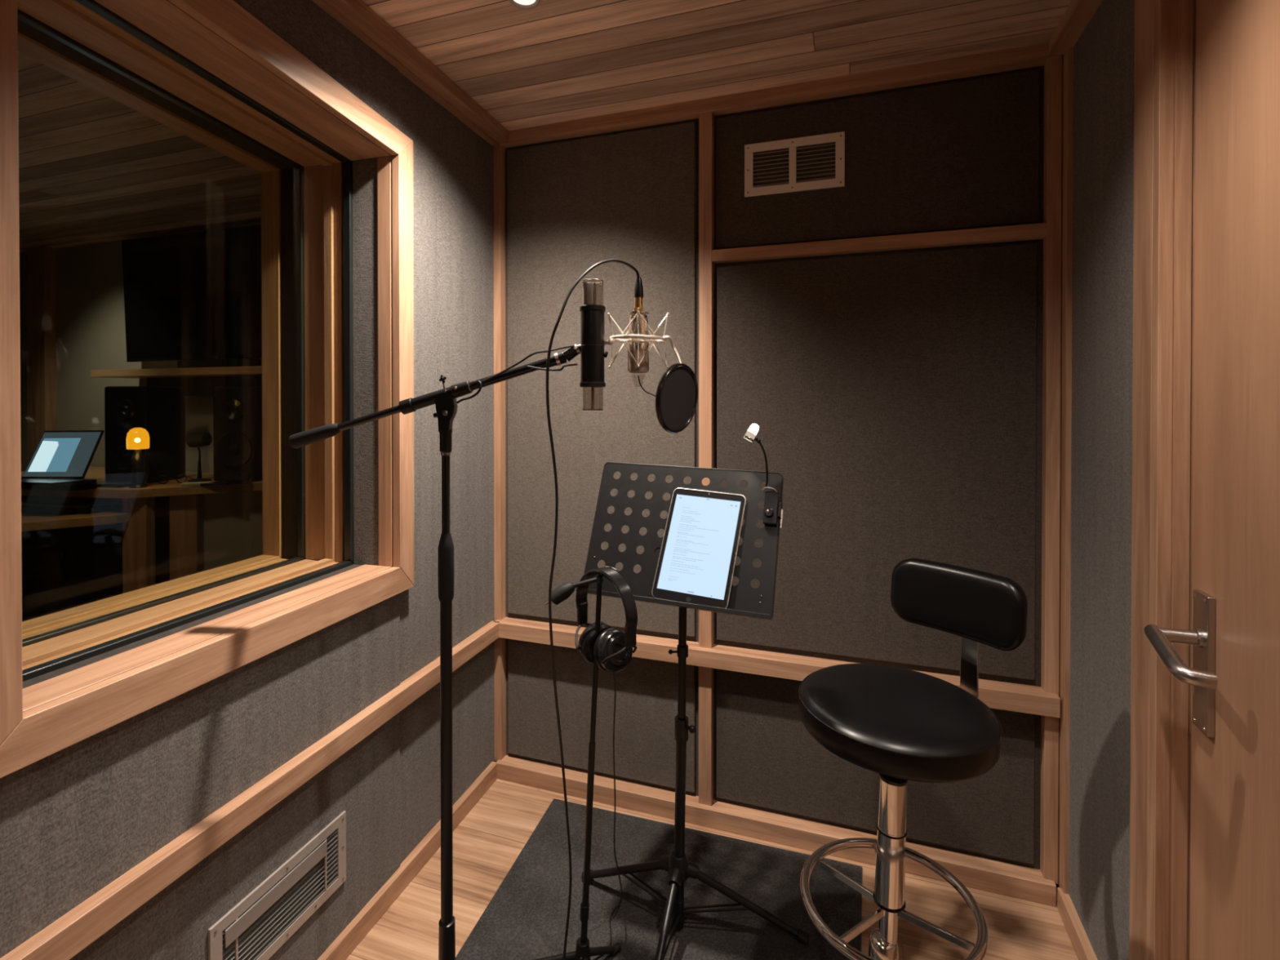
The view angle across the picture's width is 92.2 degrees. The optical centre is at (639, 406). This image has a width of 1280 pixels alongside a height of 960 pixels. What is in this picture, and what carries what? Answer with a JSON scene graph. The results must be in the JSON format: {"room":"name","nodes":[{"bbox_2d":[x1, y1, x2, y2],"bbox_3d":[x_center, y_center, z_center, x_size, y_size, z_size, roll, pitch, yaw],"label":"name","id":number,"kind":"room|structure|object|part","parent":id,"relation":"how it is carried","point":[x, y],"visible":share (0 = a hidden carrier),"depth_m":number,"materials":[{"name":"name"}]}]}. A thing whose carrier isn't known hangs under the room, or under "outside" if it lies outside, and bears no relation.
{"room":"studio","nodes":[
{"label":"studio","id":0,"kind":"room"},
{"bbox_2d":[19,222,262,472],"bbox_3d":[-2.580,0.171,3.590,3.980,2.345,0.100,0,0,19],"label":"wall","id":1,"kind":"structure","parent":0,"point":[91,329],"depth_m":3.82,"materials":[{"name":"grey"}]},
{"bbox_2d":[26,246,57,464],"bbox_3d":[-3.816,0.168,3.932,0.180,2.345,0.060,0,0,19],"label":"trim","id":2,"kind":"structure","parent":1,"relation":"attached to","point":[41,295],"depth_m":3.90,"materials":[{"name":"brown wood"}]},
{"bbox_2d":[90,365,262,396],"bbox_3d":[-2.212,-0.127,3.276,1.720,0.145,0.250,0,0,19],"label":"wall shelf","id":3,"kind":"object","parent":1,"relation":"attached to","point":[197,381],"visible":0.53,"depth_m":3.31,"materials":[{"name":"brown wood"}]},
{"bbox_2d":[121,224,262,368],"bbox_3d":[-2.393,-0.584,3.414,1.315,0.767,0.100,0,0,19],"label":"television","id":4,"kind":"object","parent":1,"relation":"attached to","point":[193,299],"visible":0.67,"depth_m":3.39,"materials":[{"name":"black"}]},
{"bbox_2d":[0,0,498,959],"bbox_3d":[-1.167,0.192,0.754,0.475,2.345,3.400,0,0,16],"label":"wall","id":5,"kind":"structure","parent":0,"point":[131,840],"depth_m":1.46,"materials":[{"name":"fabric"}]},
{"bbox_3d":[-0.809,0.640,1.303,0.021,0.320,0.904,0,0,16],"label":"fabric panel","id":6,"kind":"part","parent":5,"relation":"part of","materials":[{"name":"grey fabric"}]},
{"bbox_2d":[0,0,414,778],"bbox_3d":[-1.006,-0.156,1.351,0.474,1.352,0.981,0,0,16],"label":"window","id":7,"kind":"structure","parent":5,"relation":"in","point":[337,273],"depth_m":1.49,"materials":[{"name":"brown wood"}]},
{"bbox_3d":[-0.912,-0.152,0.854,0.024,1.350,0.074,0,0,16],"label":"casing","id":8,"kind":"part","parent":7,"relation":"part of","materials":[{"name":"brown wood"}]},
{"bbox_3d":[-1.202,-0.737,1.408,0.064,0.102,0.910,0,0,16],"label":"casing","id":9,"kind":"part","parent":7,"relation":"part of","materials":[{"name":"brown wood"}]},
{"bbox_3d":[-1.202,0.462,1.417,0.064,0.038,0.910,0,0,16],"label":"casing","id":10,"kind":"part","parent":7,"relation":"part of","materials":[{"name":"brown wood"}]},
{"bbox_3d":[-0.790,0.484,1.295,0.024,0.072,0.979,0,0,16],"label":"casing","id":11,"kind":"part","parent":7,"relation":"part of","materials":[{"name":"brown wood"}]},
{"bbox_3d":[-1.084,-0.123,1.833,0.064,1.200,0.038,0,0,16],"label":"casing","id":12,"kind":"part","parent":7,"relation":"part of","materials":[{"name":"brown wood"}]},
{"bbox_3d":[-0.790,-0.760,1.286,0.024,0.143,0.979,0,0,16],"label":"casing","id":13,"kind":"part","parent":7,"relation":"part of","materials":[{"name":"brown wood"}]},
{"bbox_3d":[-0.665,-0.119,1.732,0.024,1.271,0.063,0,0,16],"label":"casing","id":14,"kind":"part","parent":7,"relation":"part of","materials":[{"name":"brown wood"}]},
{"bbox_3d":[-1.053,1.077,0.456,0.030,0.480,2.674,0,0,16],"label":"fabric panel","id":15,"kind":"part","parent":5,"relation":"part of","materials":[{"name":"grey fabric"}]},
{"bbox_3d":[-0.958,0.820,0.700,0.226,0.054,3.197,0,0,19],"label":"dado rail","id":16,"kind":"part","parent":5,"relation":"part of","materials":[{"name":"brown wood"}]},
{"bbox_2d":[208,810,346,959],"bbox_3d":[-0.781,1.092,1.358,0.014,0.172,0.358,0,0,16],"label":"air vent","id":17,"kind":"object","parent":5,"relation":"in","point":[244,914],"visible":1,"depth_m":1.35,"materials":[{"name":"silver metal"}]},
{"bbox_3d":[-0.809,-0.841,1.292,0.021,0.248,0.904,0,0,16],"label":"fabric panel","id":18,"kind":"part","parent":5,"relation":"part of","materials":[{"name":"grey fabric"}]},
{"bbox_2d":[317,761,497,959],"bbox_3d":[-0.964,1.336,0.706,0.028,0.058,3.200,0,0,16],"label":"baseboard","id":19,"kind":"structure","parent":5,"relation":"attached to","point":[361,925],"depth_m":1.72,"materials":[{"name":"brown wood"}]},
{"bbox_2d":[311,0,508,146],"bbox_3d":[-0.941,-0.961,0.687,0.072,0.038,3.210,0,0,16],"label":"trim","id":20,"kind":"structure","parent":5,"relation":"attached to","point":[356,11],"depth_m":1.72,"materials":[{"name":"brown wood"}]},
{"bbox_3d":[-0.615,-0.087,1.997,0.017,1.765,0.545,0,0,16],"label":"fabric panel","id":21,"kind":"part","parent":5,"relation":"part of","materials":[{"name":"grey fabric"}]},
{"bbox_3d":[-0.619,1.065,2.006,0.025,0.480,0.545,0,0,16],"label":"fabric panel","id":22,"kind":"part","parent":5,"relation":"part of","materials":[{"name":"grey fabric"}]},
{"bbox_2d":[17,0,1071,253],"bbox_3d":[-1.976,-1.036,1.468,6.500,0.100,3.900,0,0,19],"label":"ceiling","id":23,"kind":"structure","parent":0,"point":[94,168],"depth_m":1.81,"materials":[{"name":"brown wood"}]},
{"bbox_2d":[507,0,542,9],"bbox_3d":[-0.280,-0.983,1.484,0.086,0.006,0.086,0,0,19],"label":"recessed light","id":24,"kind":"object","parent":23,"relation":"in","point":[522,4],"visible":1,"depth_m":1.50,"materials":[{"name":"silver metal"}]},
{"bbox_2d":[637,335,697,433],"bbox_3d":[0.074,-0.046,1.308,0.137,0.208,0.095,0,0,-17],"label":"filter","id":25,"kind":"object","parent":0,"point":[676,396],"visible":1,"depth_m":1.30,"materials":[{"name":"black fabric"}]},
{"bbox_3d":[0.068,-0.118,1.312,0.043,0.064,0.025,0,0,-2],"label":"support arm","id":26,"kind":"part","parent":25,"relation":"part of","materials":[{"name":"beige metal"}]},
{"bbox_2d":[345,778,1078,959],"bbox_3d":[-2.058,1.411,1.250,6.500,0.100,3.400,0,0,19],"label":"floor","id":27,"kind":"structure","parent":0,"point":[488,841],"depth_m":1.67,"materials":[{"name":"brown wood"}]},
{"bbox_2d":[21,466,262,622],"bbox_3d":[-2.710,0.862,3.066,1.880,0.970,0.955,0,0,19],"label":"table","id":28,"kind":"object","parent":27,"relation":"on","point":[157,533],"visible":0.41,"depth_m":3.06,"materials":[{"name":"brown wood"}]},
{"bbox_2d":[21,430,104,490],"bbox_3d":[-2.712,0.248,2.858,0.462,0.261,0.312,0,0,6],"label":"laptop","id":29,"kind":"object","parent":28,"relation":"on","point":[61,460],"visible":0.89,"depth_m":2.90,"materials":[{"name":"black plastic"}]},
{"bbox_2d":[21,501,111,514],"bbox_3d":[-2.909,0.475,2.927,0.837,0.034,0.137,0,0,7],"label":"controller","id":30,"kind":"object","parent":28,"relation":"on","point":[26,507],"visible":0.79,"depth_m":2.84,"materials":[{"name":"black plastic"}]},
{"bbox_2d":[21,505,169,531],"bbox_3d":[-2.941,0.513,2.891,1.220,0.040,0.458,0,0,9],"label":"shelf","id":31,"kind":"object","parent":28,"relation":"attached to","point":[29,521],"depth_m":2.77,"materials":[{"name":"brown wood"}]},
{"bbox_3d":[-2.813,0.894,3.396,1.270,0.900,0.330,0,0,19],"label":"modesty panel","id":32,"kind":"part","parent":28,"relation":"part of","materials":[{"name":"brown wood"}]},
{"bbox_2d":[96,481,131,488],"bbox_3d":[-2.516,0.371,2.919,0.230,0.015,0.100,0,0,7],"label":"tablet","id":33,"kind":"object","parent":28,"relation":"on","point":[100,484],"visible":0.54,"depth_m":2.88,"materials":[{"name":"black"}]},
{"bbox_2d":[126,427,149,488],"bbox_3d":[-2.340,0.239,2.873,0.086,0.279,0.085,0,0,19],"label":"table lamp","id":34,"kind":"object","parent":28,"relation":"on","point":[136,437],"visible":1,"depth_m":2.85,"materials":[{"name":"orange glass"}]},
{"bbox_3d":[-2.341,0.149,2.873,0.085,0.099,0.085,0,0,19],"label":"lamp shade","id":35,"kind":"part","parent":34,"relation":"part of","materials":[{"name":"orange glass"}]},
{"bbox_3d":[-2.333,0.884,2.870,0.115,0.928,0.053,0,0,5],"label":"desk leg","id":36,"kind":"part","parent":28,"relation":"part of","materials":[{"name":"brown wood"}]},
{"bbox_2d":[104,386,185,483],"bbox_3d":[-2.503,0.139,3.116,0.225,0.475,0.256,0,0,5],"label":"monitor","id":37,"kind":"object","parent":28,"relation":"on","point":[159,411],"visible":0.87,"depth_m":3.02,"materials":[{"name":"black"}]},
{"bbox_2d":[157,474,193,484],"bbox_3d":[-2.276,0.355,3.030,0.146,0.045,0.062,0,0,-26],"label":"sunglasses","id":38,"kind":"object","parent":28,"relation":"on","point":[158,478],"visible":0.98,"depth_m":3.00,"materials":[{"name":"black"}]},
{"bbox_3d":[-2.178,0.884,2.962,0.128,0.928,0.041,0,0,-30],"label":"desk leg","id":39,"kind":"part","parent":28,"relation":"part of","materials":[{"name":"brown wood"}]},
{"bbox_2d":[179,480,212,486],"bbox_3d":[-2.128,0.372,2.954,0.120,0.012,0.070,0,0,-26],"label":"notebook","id":40,"kind":"object","parent":28,"relation":"on","point":[191,483],"visible":0.88,"depth_m":2.93,"materials":[{"name":"beige paper"}]},
{"bbox_2d":[186,431,212,482],"bbox_3d":[-2.210,0.252,3.092,0.108,0.250,0.101,0,0,19],"label":"desk microphone","id":41,"kind":"object","parent":28,"relation":"on","point":[197,439],"visible":0.98,"depth_m":3.07,"materials":[{"name":"black"}]},
{"bbox_3d":[-2.218,0.226,3.090,0.025,0.102,0.010,0,0,-26],"label":"arm","id":42,"kind":"part","parent":41,"relation":"part of","materials":[{"name":"black metal"}]},
{"bbox_2d":[200,481,231,485],"bbox_3d":[-2.043,0.373,2.972,0.130,0.010,0.060,0,0,-11],"label":"smartphone","id":43,"kind":"object","parent":28,"relation":"on","point":[211,483],"visible":0.85,"depth_m":2.95,"materials":[{"name":"black"}]},
{"bbox_3d":[-1.929,0.733,3.121,0.460,0.628,0.042,0,0,-25],"label":"desk panel","id":44,"kind":"part","parent":28,"relation":"part of","materials":[{"name":"brown wood"}]},
{"bbox_2d":[213,386,262,481],"bbox_3d":[-2.022,0.139,3.162,0.220,0.475,0.216,0,0,-1],"label":"monitor","id":45,"kind":"object","parent":28,"relation":"on","point":[237,411],"visible":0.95,"depth_m":3.07,"materials":[{"name":"black plastic"}]},
{"bbox_2d":[455,798,862,959],"bbox_3d":[-0.033,1.356,1.351,0.998,0.007,1.312,0,0,19],"label":"rug","id":46,"kind":"object","parent":27,"relation":"on","point":[525,918],"visible":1,"depth_m":1.68,"materials":[{"name":"black carpet"}]},
{"bbox_2d":[288,343,581,959],"bbox_3d":[-0.427,0.611,1.309,0.602,1.485,0.190,0,0,14],"label":"microphone stand","id":47,"kind":"object","parent":46,"relation":"on","point":[444,399],"visible":0.99,"depth_m":1.29,"materials":[{"name":"black metal"}]},
{"bbox_3d":[-0.543,0.016,1.300,0.244,0.090,0.016,0,0,0],"label":"boom arm","id":48,"kind":"part","parent":47,"relation":"part of","materials":[{"name":"black metal"}]},
{"bbox_3d":[-0.283,-0.065,1.300,0.247,0.094,0.019,0,0,0],"label":"boom arm","id":49,"kind":"part","parent":47,"relation":"part of","materials":[{"name":"black metal"}]},
{"bbox_2d":[456,345,577,403],"bbox_3d":[-0.256,-0.067,1.282,0.252,0.124,0.020,0,0,-3],"label":"lead","id":50,"kind":"object","parent":47,"relation":"attached to","point":[569,346],"visible":0.98,"depth_m":1.28,"materials":[{"name":"black rubber"}]},
{"bbox_2d":[579,278,608,410],"bbox_3d":[-0.100,-0.128,1.300,0.054,0.273,0.054,0,1,45],"label":"microphone","id":51,"kind":"object","parent":47,"relation":"attached to","point":[593,353],"visible":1,"depth_m":1.28,"materials":[{"name":"black metal"}]},
{"bbox_3d":[-0.100,-0.017,1.301,0.006,0.049,0.006,0,0,19],"label":"rod","id":52,"kind":"part","parent":51,"relation":"part of","materials":[{"name":"silver metal"}]},
{"bbox_3d":[-0.096,-0.235,1.299,0.007,0.050,0.007,0,0,19],"label":"rod","id":53,"kind":"part","parent":51,"relation":"part of","materials":[{"name":"silver metal"}]},
{"bbox_2d":[604,311,669,368],"bbox_3d":[-0.003,-0.142,1.331,0.127,0.120,0.126,0,0,19],"label":"mount","id":54,"kind":"object","parent":47,"relation":"attached to","point":[613,338],"visible":0.9,"depth_m":1.30,"materials":[{"name":"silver metal"}]},
{"bbox_2d":[627,297,648,386],"bbox_3d":[-0.003,-0.139,1.331,0.046,0.194,0.046,0,1,40],"label":"microphone","id":55,"kind":"object","parent":54,"relation":"attached to","point":[633,328],"visible":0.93,"depth_m":1.31,"materials":[{"name":"silver metal"}]},
{"bbox_2d":[546,258,643,959],"bbox_3d":[-0.143,0.520,1.211,0.205,1.670,0.390,0,0,19],"label":"microphone cable","id":56,"kind":"object","parent":55,"relation":"attached to","point":[638,290],"visible":1,"depth_m":1.32,"materials":[{"name":"black plastic"}]},
{"bbox_2d":[628,350,648,373],"bbox_3d":[-0.003,-0.096,1.331,0.043,0.048,0.043,0,0,19],"label":"grille","id":57,"kind":"object","parent":55,"relation":"attached to","point":[633,368],"depth_m":1.31,"materials":[{"name":"silver metal"}]},
{"bbox_2d":[634,297,643,314],"bbox_3d":[-0.003,-0.216,1.331,0.017,0.040,0.017,0,0,-26],"label":"socket","id":58,"kind":"object","parent":55,"relation":"attached to","point":[637,300],"depth_m":1.32,"materials":[{"name":"gold metal"}]},
{"bbox_2d":[533,574,621,959],"bbox_3d":[-0.172,0.875,1.369,0.310,0.955,0.274,0,0,-12],"label":"stand","id":59,"kind":"object","parent":46,"relation":"on","point":[583,951],"visible":0.96,"depth_m":1.45,"materials":[{"name":"black metal"}]},
{"bbox_3d":[-0.241,1.319,1.460,0.192,0.062,0.017,0,0,3],"label":"leg","id":60,"kind":"part","parent":59,"relation":"part of","materials":[{"name":"black metal"}]},
{"bbox_3d":[-0.128,0.415,1.451,0.069,0.029,0.011,0,0,-1],"label":"short arm","id":61,"kind":"part","parent":59,"relation":"part of","materials":[{"name":"black metal"}]},
{"bbox_3d":[-0.095,1.319,1.492,0.096,0.061,0.017,0,1,-44],"label":"leg","id":62,"kind":"part","parent":59,"relation":"part of","materials":[{"name":"black metal"}]},
{"bbox_2d":[575,565,637,959],"bbox_3d":[-0.091,0.866,1.504,0.137,0.971,0.296,0,0,-10],"label":"headphones","id":63,"kind":"object","parent":59,"relation":"hanging from","point":[611,648],"visible":0.97,"depth_m":1.42,"materials":[{"name":"black plastic"}]},
{"bbox_2d":[577,621,606,654],"bbox_3d":[-0.109,0.563,1.483,0.091,0.091,0.038,0,1,-40],"label":"ear cup","id":64,"kind":"object","parent":63,"relation":"on","point":[587,640],"depth_m":1.44,"materials":[{"name":"black"}]},
{"bbox_2d":[581,624,612,663],"bbox_3d":[-0.097,0.567,1.468,0.096,0.095,0.038,0,1,-41],"label":"cushion","id":65,"kind":"object","parent":63,"relation":"on","point":[590,636],"depth_m":1.44,"materials":[{"name":"black leather"}]},
{"bbox_2d":[593,627,616,671],"bbox_3d":[-0.066,0.567,1.432,0.096,0.095,0.038,0,1,-41],"label":"cushion","id":66,"kind":"object","parent":63,"relation":"on","point":[605,638],"depth_m":1.40,"materials":[{"name":"black leather"}]},
{"bbox_3d":[-0.085,0.980,1.547,0.072,0.741,0.234,0,0,4],"label":"cord","id":67,"kind":"part","parent":63,"relation":"part of","materials":[{"name":"black plastic"}]},
{"bbox_2d":[598,629,632,671],"bbox_3d":[-0.054,0.563,1.418,0.091,0.091,0.038,0,1,-40],"label":"ear cup","id":68,"kind":"object","parent":63,"relation":"on","point":[615,655],"depth_m":1.40,"materials":[{"name":"black plastic"}]},
{"bbox_2d":[575,462,808,959],"bbox_3d":[0.067,0.755,1.469,0.630,1.194,0.411,0,0,19],"label":"music stand","id":69,"kind":"object","parent":46,"relation":"on","point":[744,600],"visible":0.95,"depth_m":1.58,"materials":[{"name":"black metal"}]},
{"bbox_3d":[-0.039,1.265,1.680,0.277,0.158,0.020,0,1,32],"label":"leg","id":70,"kind":"part","parent":69,"relation":"part of","materials":[{"name":"black metal"}]},
{"bbox_3d":[0.048,1.267,1.429,0.020,0.159,0.294,0,0,17],"label":"leg","id":71,"kind":"part","parent":69,"relation":"part of","materials":[{"name":"black metal"}]},
{"bbox_3d":[0.085,0.630,1.580,0.025,0.012,0.012,0,0,4],"label":"height knob","id":72,"kind":"part","parent":69,"relation":"part of","materials":[{"name":"black"}]},
{"bbox_3d":[0.104,0.327,1.581,0.500,0.338,0.149,0,0,19],"label":"desk plate","id":73,"kind":"part","parent":69,"relation":"part of","materials":[{"name":"black metal"}]},
{"bbox_3d":[0.127,0.820,1.568,0.032,0.019,0.018,0,1,34],"label":"clamp knob","id":74,"kind":"part","parent":69,"relation":"part of","materials":[{"name":"black"}]},
{"bbox_2d":[651,487,746,608],"bbox_3d":[0.149,0.350,1.544,0.217,0.270,0.131,0,0,19],"label":"tablet computer","id":75,"kind":"object","parent":69,"relation":"on","point":[697,558],"visible":0.98,"depth_m":1.54,"materials":[{"name":"silver metal"}]},
{"bbox_3d":[0.271,1.266,1.569,0.295,0.159,0.020,0,0,8],"label":"leg","id":76,"kind":"part","parent":69,"relation":"part of","materials":[{"name":"black metal"}]},
{"bbox_2d":[742,423,783,528],"bbox_3d":[0.307,0.172,1.536,0.097,0.258,0.064,0,0,19],"label":"reading lamp","id":77,"kind":"object","parent":69,"relation":"attached to","point":[773,510],"visible":1,"depth_m":1.52,"materials":[{"name":"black metal"}]},
{"bbox_3d":[0.274,0.073,1.533,0.028,0.023,0.027,0,0,19],"label":"lamp shade","id":78,"kind":"part","parent":77,"relation":"part of","materials":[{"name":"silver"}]},
{"bbox_3d":[0.282,0.058,1.533,0.028,0.030,0.026,0,0,19],"label":"glowing bulb","id":79,"kind":"part","parent":77,"relation":"part of","materials":[{"name":"white glass"}]},
{"bbox_3d":[0.316,0.261,1.509,0.023,0.021,0.017,0,0,19],"label":"clip knob","id":80,"kind":"part","parent":77,"relation":"part of","materials":[{"name":"black"}]},
{"bbox_3d":[0.349,0.278,1.517,0.004,0.047,0.027,0,0,23],"label":"clip lever","id":81,"kind":"part","parent":77,"relation":"part of","materials":[{"name":"silver metal"}]},
{"bbox_2d":[798,558,1027,959],"bbox_3d":[0.561,0.863,1.289,0.504,0.980,0.379,0,1,-35],"label":"stool","id":82,"kind":"object","parent":46,"relation":"on","point":[901,725],"visible":1,"depth_m":1.24,"materials":[{"name":"black leather"}]},
{"bbox_2d":[798,663,1001,782],"bbox_3d":[0.519,0.628,1.258,0.379,0.079,0.379,0,0,19],"label":"seat cushion","id":83,"kind":"object","parent":82,"relation":"on","point":[890,721],"depth_m":1.17,"materials":[{"name":"black leather"}]},
{"bbox_2d":[891,558,1027,649],"bbox_3d":[0.732,0.448,1.421,0.069,0.152,0.300,0,1,-37],"label":"backrest cushion","id":84,"kind":"object","parent":82,"relation":"on","point":[976,606],"depth_m":1.39,"materials":[{"name":"black leather"}]},
{"bbox_2d":[495,54,1063,893],"bbox_3d":[0.390,0.182,2.019,2.020,2.345,0.111,0,0,19],"label":"wall","id":85,"kind":"structure","parent":0,"point":[895,397],"depth_m":1.91,"materials":[{"name":"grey fabric"}]},
{"bbox_3d":[-0.151,-0.087,2.152,0.707,1.702,0.013,0,0,19],"label":"fabric panel","id":86,"kind":"part","parent":85,"relation":"part of","materials":[{"name":"grey fabric"}]},
{"bbox_3d":[-0.151,1.065,2.161,0.707,0.433,0.013,0,0,19],"label":"fabric panel","id":87,"kind":"part","parent":85,"relation":"part of","materials":[{"name":"grey fabric"}]},
{"bbox_2d":[496,755,1056,906],"bbox_3d":[0.310,1.326,1.980,1.750,0.058,0.057,0,0,19],"label":"baseboard","id":88,"kind":"structure","parent":85,"relation":"attached to","point":[1002,877],"depth_m":1.92,"materials":[{"name":"brown wood"}]},
{"bbox_2d":[493,42,1062,884],"bbox_3d":[0.296,0.158,1.973,1.796,2.295,0.064,0,0,19],"label":"trim","id":89,"kind":"structure","parent":85,"relation":"attached to","point":[1044,700],"depth_m":1.88,"materials":[{"name":"brown wood"}]},
{"bbox_3d":[0.309,0.810,1.973,1.760,0.054,0.064,0,0,19],"label":"dado rail","id":90,"kind":"part","parent":89,"relation":"part of","materials":[{"name":"brown wood"}]},
{"bbox_2d":[744,131,844,197],"bbox_3d":[0.478,-0.751,1.920,0.303,0.165,0.012,0,0,19],"label":"air vent","id":91,"kind":"object","parent":85,"relation":"in","point":[838,138],"visible":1,"depth_m":1.92,"materials":[{"name":"beige"}]},
{"bbox_3d":[0.678,1.067,1.875,0.905,0.433,0.013,0,0,19],"label":"fabric panel","id":92,"kind":"part","parent":85,"relation":"part of","materials":[{"name":"grey fabric"}]},
{"bbox_3d":[0.678,0.155,1.868,0.905,1.222,0.013,0,0,19],"label":"fabric panel","id":93,"kind":"part","parent":85,"relation":"part of","materials":[{"name":"grey fabric"}]},
{"bbox_3d":[0.678,-0.724,1.861,0.913,0.424,0.013,0,0,19],"label":"fabric panel","id":94,"kind":"part","parent":85,"relation":"part of","materials":[{"name":"grey fabric"}]},
{"bbox_2d":[1058,0,1134,959],"bbox_3d":[1.136,0.186,1.461,0.125,2.345,0.500,0,0,19],"label":"wall","id":95,"kind":"structure","parent":0,"point":[1099,70],"depth_m":1.45,"materials":[{"name":"fabric"}]},
{"bbox_2d":[1048,0,1102,56],"bbox_3d":[0.654,-0.957,0.269,0.056,0.040,2.948,0,0,19],"label":"trim","id":96,"kind":"structure","parent":95,"relation":"attached to","point":[1078,14],"depth_m":1.54,"materials":[{"name":"brown wood"}]},
{"bbox_2d":[1057,887,1097,959],"bbox_3d":[1.073,1.331,1.459,0.030,0.057,0.430,0,0,19],"label":"baseboard","id":97,"kind":"structure","parent":95,"relation":"attached to","point":[1082,945],"depth_m":1.55,"materials":[{"name":"brown wood"}]},
{"bbox_3d":[0.852,-0.907,0.598,0.105,0.145,1.300,0,0,19],"label":"wall","id":98,"kind":"structure","parent":0,"visible":0},
{"bbox_2d":[1128,0,1279,959],"bbox_3d":[0.840,0.213,0.612,0.211,2.305,1.302,0,0,19],"label":"door","id":99,"kind":"structure","parent":98,"relation":"in","point":[1205,777],"depth_m":1.07,"materials":[{"name":"brown wood"}]},
{"bbox_3d":[0.994,0.208,1.203,0.026,2.305,0.084,0,0,19],"label":"casing","id":100,"kind":"part","parent":99,"relation":"part of","materials":[{"name":"brown wood"}]},
{"bbox_3d":[0.974,0.209,1.152,0.023,2.305,0.026,0,0,19],"label":"casing","id":101,"kind":"part","parent":99,"relation":"part of","materials":[{"name":"brown wood"}]},
{"bbox_3d":[0.901,0.419,1.038,0.050,0.052,0.150,0,0,19],"label":"lever","id":102,"kind":"part","parent":99,"relation":"part of","materials":[{"name":"silver metal"}]},
{"bbox_3d":[0.982,0.446,1.073,0.012,0.239,0.050,0,0,19],"label":"handle","id":103,"kind":"part","parent":99,"relation":"part of","materials":[{"name":"silver metal"}]}
]}

